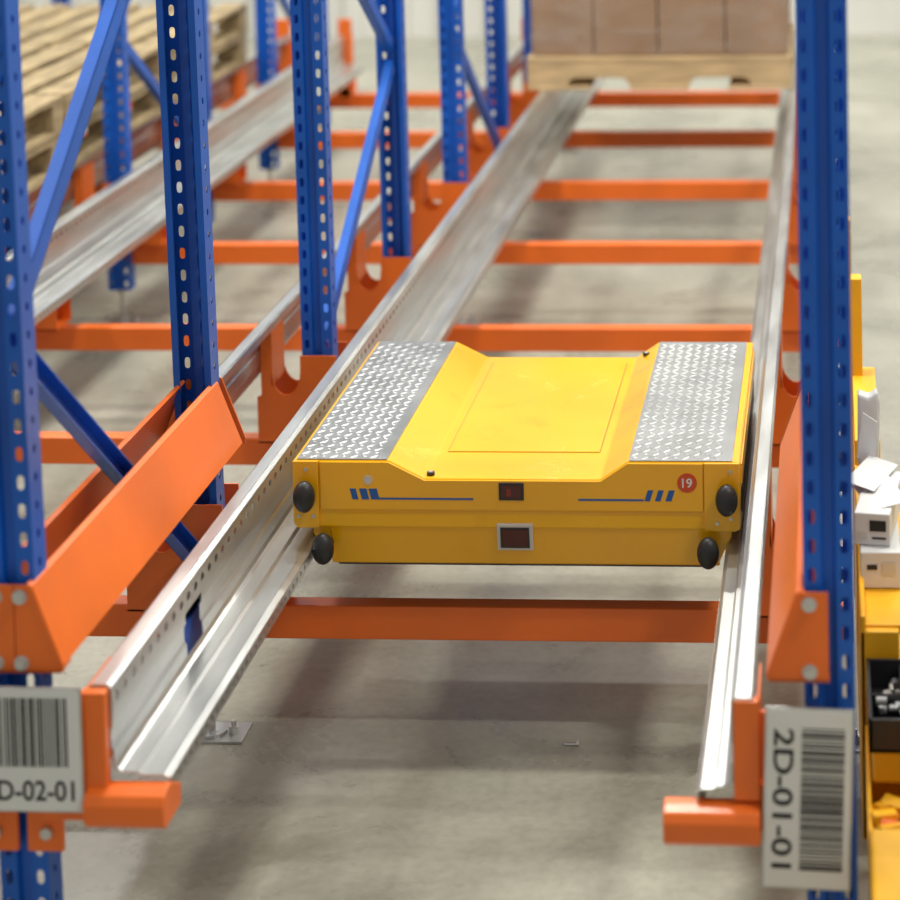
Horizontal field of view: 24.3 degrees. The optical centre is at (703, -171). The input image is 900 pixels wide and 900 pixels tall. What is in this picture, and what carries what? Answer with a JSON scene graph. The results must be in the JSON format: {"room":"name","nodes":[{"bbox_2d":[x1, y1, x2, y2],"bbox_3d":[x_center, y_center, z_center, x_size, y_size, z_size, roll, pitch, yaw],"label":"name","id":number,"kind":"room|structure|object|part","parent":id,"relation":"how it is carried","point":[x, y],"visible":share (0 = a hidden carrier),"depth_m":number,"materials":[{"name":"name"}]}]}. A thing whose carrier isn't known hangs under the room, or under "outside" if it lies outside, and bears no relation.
{"room":"warehouse","nodes":[
{"label":"warehouse","id":0,"kind":"room"},
{"bbox_2d":[0,34,899,899],"bbox_3d":[-1.594,1.943,6.662,20.000,0.001,18.000,-1,3,3],"label":"floor","id":1,"kind":"structure","parent":0,"point":[364,769],"depth_m":4.93,"materials":[{"name":"concrete"}]},
{"bbox_2d":[0,19,42,420],"bbox_3d":[-2.334,0.411,6.234,0.140,3.130,1.120,-1,3,3],"label":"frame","id":2,"kind":"object","parent":1,"relation":"on","point":[4,165],"visible":0.03,"depth_m":6.81,"materials":[{"name":"metal"}]},
{"bbox_2d":[35,232,70,330],"bbox_3d":[-2.294,1.489,6.827,0.344,0.309,0.142,-1,3,3],"label":"bracket","id":3,"kind":"object","parent":2,"relation":"attached to","point":[60,316],"visible":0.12,"depth_m":6.78,"materials":[{"name":"metal"}]},
{"bbox_2d":[34,0,71,37],"bbox_3d":[-3.480,0.195,10.504,0.140,3.130,1.120,-1,3,3],"label":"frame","id":4,"kind":"object","parent":1,"relation":"on","point":[54,2],"visible":0.02,"depth_m":11.08,"materials":[{"name":"metal"}]},
{"bbox_2d":[0,0,280,899],"bbox_3d":[-1.166,0.466,4.083,0.344,3.221,1.164,-1,3,3],"label":"rack upright frame","id":5,"kind":"object","parent":1,"relation":"on","point":[34,380],"depth_m":3.93,"materials":[{"name":"blue metal"}]},
{"bbox_2d":[0,686,84,812],"bbox_3d":[-1.199,1.571,3.548,0.281,0.219,0.052,-1,3,3],"label":"label","id":6,"kind":"object","parent":5,"relation":"attached to","point":[42,764],"depth_m":3.52,"materials":[{"name":"white paper"}]},
{"bbox_2d":[0,656,180,850],"bbox_3d":[-1.180,1.621,3.601,0.536,0.297,0.178,-1,3,3],"label":"bracket","id":7,"kind":"object","parent":5,"relation":"attached to","point":[107,803],"visible":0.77,"depth_m":3.52,"materials":[{"name":"metal"}]},
{"bbox_2d":[0,377,245,672],"bbox_3d":[-1.165,1.343,4.100,0.192,0.158,1.129,-1,3,3],"label":"guide","id":8,"kind":"object","parent":5,"relation":"attached to","point":[104,533],"visible":0.98,"depth_m":3.95,"materials":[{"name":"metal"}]},
{"bbox_3d":[-1.118,1.590,4.656,0.344,0.309,0.142,-1,3,3],"label":"rail saddle bracket","id":9,"kind":"part","parent":5,"relation":"part of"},
{"bbox_2d":[89,78,604,781],"bbox_3d":[-0.773,1.364,7.158,0.138,0.197,7.250,-1,3,3],"label":"rail","id":10,"kind":"object","parent":5,"relation":"attached to","point":[210,620],"visible":0.76,"depth_m":4.40,"materials":[{"name":"metal"}]},
{"bbox_2d":[292,341,754,569],"bbox_3d":[-0.386,1.482,4.928,0.990,0.250,0.913,-1,3,3],"label":"robot","id":11,"kind":"object","parent":10,"relation":"on","point":[432,452],"visible":1,"depth_m":4.58,"materials":[{"name":"yellow paint"}]},
{"bbox_2d":[521,17,598,98],"bbox_3d":[-0.754,1.196,10.807,0.400,0.430,0.025,-1,3,3],"label":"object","id":12,"kind":"object","parent":10,"relation":"attached to","point":[597,92],"visible":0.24,"depth_m":10.80,"materials":[{"name":"metal"}]},
{"bbox_2d":[527,22,795,89],"bbox_3d":[-0.168,1.047,9.598,1.174,0.147,1.000,-1,3,3],"label":"wooden pallet","id":13,"kind":"object","parent":10,"relation":"on","point":[579,72],"visible":0.55,"depth_m":9.10,"materials":[{"name":"brown wood"}]},
{"bbox_2d":[531,0,790,55],"bbox_3d":[-0.178,0.370,9.563,1.156,1.203,0.995,-1,3,3],"label":"cartons","id":14,"kind":"object","parent":13,"relation":"on","point":[559,27],"visible":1,"depth_m":9.10,"materials":[{"name":"cardboard"}]},
{"bbox_2d":[219,40,523,403],"bbox_3d":[-1.152,1.368,7.181,0.108,0.195,7.250,-1,3,3],"label":"rail","id":15,"kind":"object","parent":5,"relation":"attached to","point":[242,366],"visible":0.3,"depth_m":6.01,"materials":[{"name":"metal"}]},
{"bbox_2d":[99,0,214,323],"bbox_3d":[-2.210,0.294,8.327,0.140,3.130,1.120,-1,3,3],"label":"frame","id":16,"kind":"object","parent":1,"relation":"on","point":[128,56],"visible":0.43,"depth_m":7.86,"materials":[{"name":"metal"}]},
{"bbox_2d":[73,160,166,246],"bbox_3d":[-2.231,1.430,7.893,0.344,0.309,0.142,-1,3,3],"label":"bracket","id":17,"kind":"object","parent":16,"relation":"attached to","point":[84,175],"visible":0.18,"depth_m":7.84,"materials":[{"name":"metal"}]},
{"bbox_2d":[161,110,246,184],"bbox_3d":[-2.171,1.372,8.920,0.344,0.309,0.142,-1,3,3],"label":"bracket","id":18,"kind":"object","parent":16,"relation":"attached to","point":[238,176],"visible":0.06,"depth_m":8.86,"materials":[{"name":"metal"}]},
{"bbox_2d":[255,0,336,180],"bbox_3d":[-2.086,0.177,10.420,0.140,3.130,1.120,-1,3,3],"label":"frame","id":19,"kind":"object","parent":1,"relation":"on","point":[262,26],"visible":0.34,"depth_m":9.94,"materials":[{"name":"metal"}]},
{"bbox_2d":[232,67,297,134],"bbox_3d":[-2.107,1.312,9.986,0.344,0.309,0.142,-1,3,3],"label":"bracket","id":20,"kind":"object","parent":19,"relation":"attached to","point":[239,90],"visible":0.12,"depth_m":9.93,"materials":[{"name":"metal"}]},
{"bbox_2d":[290,34,355,92],"bbox_3d":[-2.047,1.255,11.013,0.344,0.309,0.142,-1,3,3],"label":"bracket","id":21,"kind":"object","parent":19,"relation":"attached to","point":[354,79],"visible":0.09,"depth_m":11.07,"materials":[{"name":"metal"}]},
{"bbox_2d":[290,0,411,359],"bbox_3d":[-1.037,0.350,6.154,0.146,3.221,1.120,-1,3,3],"label":"frame","id":22,"kind":"object","parent":1,"relation":"on","point":[318,309],"visible":0.7,"depth_m":5.68,"materials":[{"name":"metal"}]},
{"bbox_2d":[257,319,379,442],"bbox_3d":[-1.054,1.530,5.722,0.344,0.309,0.142,-1,3,3],"label":"bracket","id":23,"kind":"object","parent":22,"relation":"attached to","point":[282,396],"visible":0.41,"depth_m":5.67,"materials":[{"name":"metal"}]},
{"bbox_2d":[344,228,450,331],"bbox_3d":[-0.994,1.473,6.749,0.344,0.309,0.142,-1,3,3],"label":"bracket","id":24,"kind":"object","parent":22,"relation":"attached to","point":[364,293],"visible":0.39,"depth_m":6.70,"materials":[{"name":"metal"}]},
{"bbox_2d":[438,0,509,323],"bbox_3d":[-0.913,0.233,8.247,0.146,3.221,1.120,-1,3,3],"label":"frame","id":25,"kind":"object","parent":1,"relation":"on","point":[452,53],"visible":0.69,"depth_m":7.79,"materials":[{"name":"metal"}]},
{"bbox_2d":[411,159,473,246],"bbox_3d":[-0.931,1.413,7.815,0.344,0.309,0.142,-1,3,3],"label":"bracket","id":26,"kind":"object","parent":25,"relation":"attached to","point":[427,215],"visible":0.33,"depth_m":7.76,"materials":[{"name":"metal"}]},
{"bbox_2d":[460,108,514,177],"bbox_3d":[-0.870,1.355,8.842,0.344,0.309,0.142,-1,3,3],"label":"bracket","id":27,"kind":"object","parent":25,"relation":"attached to","point":[478,156],"visible":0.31,"depth_m":8.79,"materials":[{"name":"metal"}]},
{"bbox_2d":[522,0,579,150],"bbox_3d":[-0.789,0.115,10.340,0.146,3.221,1.120,-1,3,3],"label":"frame","id":28,"kind":"object","parent":1,"relation":"on","point":[526,4],"visible":0.15,"depth_m":9.85,"materials":[{"name":"metal"}]},
{"bbox_2d":[508,65,540,123],"bbox_3d":[-0.807,1.296,9.908,0.344,0.309,0.142,-1,3,3],"label":"bracket","id":29,"kind":"object","parent":28,"relation":"attached to","point":[517,108],"visible":0.2,"depth_m":9.86,"materials":[{"name":"metal"}]},
{"bbox_2d":[564,740,579,746],"bbox_3d":[-0.293,2.031,4.583,0.033,0.012,0.014,-1,3,3],"label":"bolt","id":30,"kind":"object","parent":1,"relation":"on","point":[577,743],"visible":1,"depth_m":4.58,"materials":[{"name":"metal"}]},
{"bbox_2d":[760,0,859,899],"bbox_3d":[0.195,0.448,4.002,0.272,3.220,1.164,-1,3,3],"label":"rack upright frame","id":31,"kind":"object","parent":1,"relation":"on","point":[819,27],"depth_m":3.46,"materials":[{"name":"blue metal"}]},
{"bbox_2d":[88,595,843,643],"bbox_3d":[-1.788,1.793,4.714,4.250,0.077,0.050,-1,3,3],"label":"cross beam","id":32,"kind":"structure","parent":31,"relation":"attached to","point":[301,617],"depth_m":4.62,"materials":[{"name":"orange metal"}]},
{"bbox_2d":[663,664,764,845],"bbox_3d":[0.053,1.606,3.508,0.273,0.297,0.161,-2,3,-22],"label":"bracket","id":33,"kind":"object","parent":31,"relation":"attached to","point":[738,820],"visible":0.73,"depth_m":3.46,"materials":[{"name":"metal"}]},
{"bbox_2d":[696,40,796,802],"bbox_3d":[0.250,1.350,7.087,0.098,0.195,7.270,-1,3,3],"label":"rail","id":34,"kind":"object","parent":31,"relation":"attached to","point":[734,660],"visible":0.73,"depth_m":4.40,"materials":[{"name":"metal"}]},
{"bbox_3d":[0.194,1.573,4.577,0.172,0.309,0.142,-1,3,3],"label":"rail saddle bracket","id":35,"kind":"part","parent":31,"relation":"part of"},
{"bbox_2d":[766,389,829,682],"bbox_3d":[0.190,1.326,4.019,0.107,0.158,1.129,-1,3,3],"label":"guide","id":36,"kind":"object","parent":31,"relation":"attached to","point":[798,637],"visible":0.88,"depth_m":3.54,"materials":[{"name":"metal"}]},
{"bbox_2d":[762,705,853,890],"bbox_3d":[0.175,1.619,3.470,0.159,0.317,0.054,-1,3,3],"label":"label","id":37,"kind":"object","parent":31,"relation":"attached to","point":[807,800],"depth_m":3.44,"materials":[{"name":"white paper"}]},
{"bbox_3d":[0.250,0.449,3.976,0.160,3.220,1.120,-1,3,3],"label":"upright frame","id":38,"kind":"part","parent":31,"relation":"part of","materials":[{"name":"metal"}]},
{"bbox_2d":[835,9,842,546],"bbox_3d":[0.364,0.332,6.070,0.140,3.220,1.120,-1,3,3],"label":"frame","id":39,"kind":"object","parent":1,"relation":"on","point":[835,9],"visible":0.02,"depth_m":5.60,"materials":[{"name":"metal"}]},
{"bbox_2d":[35,324,799,351],"bbox_3d":[-1.664,1.676,6.807,4.250,0.077,0.050,-1,3,3],"label":"cross beam","id":40,"kind":"structure","parent":39,"relation":"attached to","point":[129,337],"depth_m":6.72,"materials":[{"name":"orange metal"}]},
{"bbox_2d":[15,431,841,467],"bbox_3d":[-1.725,1.733,5.780,4.250,0.077,0.050,-1,3,3],"label":"cross beam","id":41,"kind":"structure","parent":39,"relation":"attached to","point":[56,447],"depth_m":5.76,"materials":[{"name":"orange metal"}]},
{"bbox_2d":[773,324,799,445],"bbox_3d":[0.257,1.513,5.644,0.172,0.309,0.142,-1,3,3],"label":"bracket","id":42,"kind":"object","parent":39,"relation":"attached to","point":[787,389],"visible":0.32,"depth_m":5.59,"materials":[{"name":"metal"}]},
{"bbox_2d":[782,227,798,331],"bbox_3d":[0.318,1.456,6.670,0.172,0.309,0.142,-1,3,3],"label":"bracket","id":43,"kind":"object","parent":39,"relation":"attached to","point":[790,312],"visible":0.28,"depth_m":6.62,"materials":[{"name":"metal"}]},
{"bbox_2d":[849,216,899,838],"bbox_3d":[0.669,1.544,5.061,0.620,0.900,2.280,-1,3,3],"label":"cart","id":44,"kind":"object","parent":1,"relation":"on","point":[877,610],"visible":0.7,"depth_m":4.08,"materials":[{"name":"paint"}]},
{"bbox_2d":[853,456,899,587],"bbox_3d":[0.356,1.426,4.262,0.128,0.160,0.307,-1,3,3],"label":"box","id":45,"kind":"object","parent":44,"relation":"on","point":[876,531],"visible":0.97,"depth_m":4.15,"materials":[{"name":"white cardboard"}]},
{"bbox_2d":[857,388,879,463],"bbox_3d":[0.354,1.290,4.439,0.052,0.157,0.070,-1,3,3],"label":"paper bag","id":46,"kind":"object","parent":45,"relation":"in","point":[868,403],"visible":0.85,"depth_m":4.43,"materials":[{"name":"white paper"}]},
{"bbox_2d":[865,723,899,899],"bbox_3d":[0.455,1.860,3.717,0.316,0.424,0.420,-1,3,3],"label":"bin","id":47,"kind":"object","parent":1,"relation":"on","point":[882,770],"visible":0.55,"depth_m":3.70,"materials":[{"name":"paint"}]},
{"bbox_2d":[866,658,899,752],"bbox_3d":[0.448,1.611,3.794,0.292,0.061,0.240,-1,3,3],"label":"bin","id":48,"kind":"object","parent":47,"relation":"on","point":[882,675],"visible":1,"depth_m":3.79,"materials":[{"name":"plastic"}]},
{"bbox_2d":[870,829,899,899],"bbox_3d":[0.450,1.896,3.295,0.356,0.400,0.386,-1,3,3],"label":"case","id":49,"kind":"object","parent":1,"relation":"on","point":[884,843],"visible":1,"depth_m":3.38,"materials":[{"name":"paint"}]},
{"bbox_3d":[0.487,0.215,8.163,0.140,3.220,1.120,-1,3,3],"label":"frame","id":50,"kind":"object","parent":1,"relation":"on","visible":0},
{"bbox_2d":[94,180,797,200],"bbox_3d":[-1.540,1.558,8.900,4.250,0.077,0.050,-1,3,3],"label":"cross beam","id":51,"kind":"structure","parent":50,"relation":"attached to","point":[548,189],"depth_m":8.81,"materials":[{"name":"orange metal"}]},
{"bbox_2d":[124,241,798,263],"bbox_3d":[-1.601,1.616,7.873,4.250,0.077,0.050,-1,3,3],"label":"cross beam","id":52,"kind":"structure","parent":50,"relation":"attached to","point":[512,252],"depth_m":7.79,"materials":[{"name":"orange metal"}]},
{"bbox_2d":[789,158,797,246],"bbox_3d":[0.381,1.396,7.737,0.172,0.309,0.142,-1,3,3],"label":"bracket","id":53,"kind":"object","parent":50,"relation":"attached to","point":[793,215],"visible":0.23,"depth_m":7.68,"materials":[{"name":"metal"}]},
{"bbox_2d":[794,117,796,183],"bbox_3d":[0.442,1.339,8.763,0.172,0.309,0.142,-1,3,3],"label":"bracket","id":54,"kind":"object","parent":50,"relation":"attached to","point":[795,145],"visible":0.06,"depth_m":8.71,"materials":[{"name":"metal"}]},
{"bbox_3d":[0.611,0.097,10.256,0.140,3.220,1.120,-1,3,3],"label":"frame","id":55,"kind":"object","parent":1,"relation":"on","visible":0},
{"bbox_2d":[84,130,775,148],"bbox_3d":[-1.477,1.499,9.966,4.250,0.077,0.050,-1,3,3],"label":"cross beam","id":56,"kind":"structure","parent":55,"relation":"attached to","point":[578,138],"depth_m":9.88,"materials":[{"name":"orange metal"}]},
{"bbox_2d":[130,90,780,108],"bbox_3d":[-1.416,1.441,10.993,4.250,0.077,0.050,-1,3,3],"label":"cross beam","id":57,"kind":"structure","parent":55,"relation":"attached to","point":[771,97],"depth_m":10.90,"materials":[{"name":"orange metal"}]},
{"bbox_2d":[18,0,899,39],"bbox_3d":[-1.164,-2.011,14.688,20.000,7.000,0.210,-1,3,3],"label":"wall","id":58,"kind":"structure","parent":0,"point":[421,16],"depth_m":14.86,"materials":[{"name":"white paint"}]},
{"bbox_3d":[-2.418,1.607,4.734,0.344,0.309,0.142,-1,3,3],"label":"bracket","id":59,"kind":"object","parent":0,"visible":0},
{"bbox_2d":[28,36,288,223],"bbox_3d":[-2.453,1.385,7.259,0.108,0.195,7.250,-1,3,3],"label":"rail","id":60,"kind":"object","parent":59,"relation":"attached to","point":[146,137],"visible":0.32,"depth_m":8.73,"materials":[{"name":"metal"}]},
{"bbox_2d":[6,35,363,324],"bbox_3d":[-2.073,1.380,7.236,0.138,0.195,7.250,-1,3,3],"label":"rail","id":61,"kind":"object","parent":59,"relation":"attached to","point":[105,235],"visible":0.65,"depth_m":7.56,"materials":[{"name":"metal"}]},
{"bbox_2d":[276,19,352,99],"bbox_3d":[-2.055,1.212,10.885,0.400,0.430,0.025,-1,3,3],"label":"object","id":62,"kind":"object","parent":61,"relation":"attached to","point":[282,25],"visible":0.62,"depth_m":10.87,"materials":[{"name":"orange metal"}]},
{"bbox_3d":[-3.727,1.623,4.812,0.172,0.309,0.142,-1,3,3],"label":"bracket","id":63,"kind":"object","parent":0,"visible":0},
{"bbox_3d":[-3.468,1.397,7.319,0.138,0.195,7.250,-1,3,3],"label":"rail","id":64,"kind":"object","parent":63,"relation":"attached to","visible":0},
{"bbox_2d":[0,95,63,193],"bbox_3d":[-2.984,1.161,7.047,1.180,0.290,1.190,-1,3,3],"label":"wooden pallets","id":65,"kind":"object","parent":64,"relation":"on","point":[43,114],"visible":0.42,"depth_m":7.50,"materials":[{"name":"brown wood"}]},
{"bbox_2d":[20,43,160,164],"bbox_3d":[-2.912,1.094,8.253,1.180,0.290,1.190,-1,3,3],"label":"wooden pallets","id":66,"kind":"object","parent":64,"relation":"on","point":[60,78],"visible":0.28,"depth_m":8.33,"materials":[{"name":"brown wood"}]},
{"bbox_2d":[19,3,246,104],"bbox_3d":[-2.841,1.026,9.459,1.180,0.290,1.190,-1,3,3],"label":"wooden pallets","id":67,"kind":"object","parent":64,"relation":"on","point":[228,43],"visible":0.36,"depth_m":9.63,"materials":[{"name":"brown wood"}]}
]}

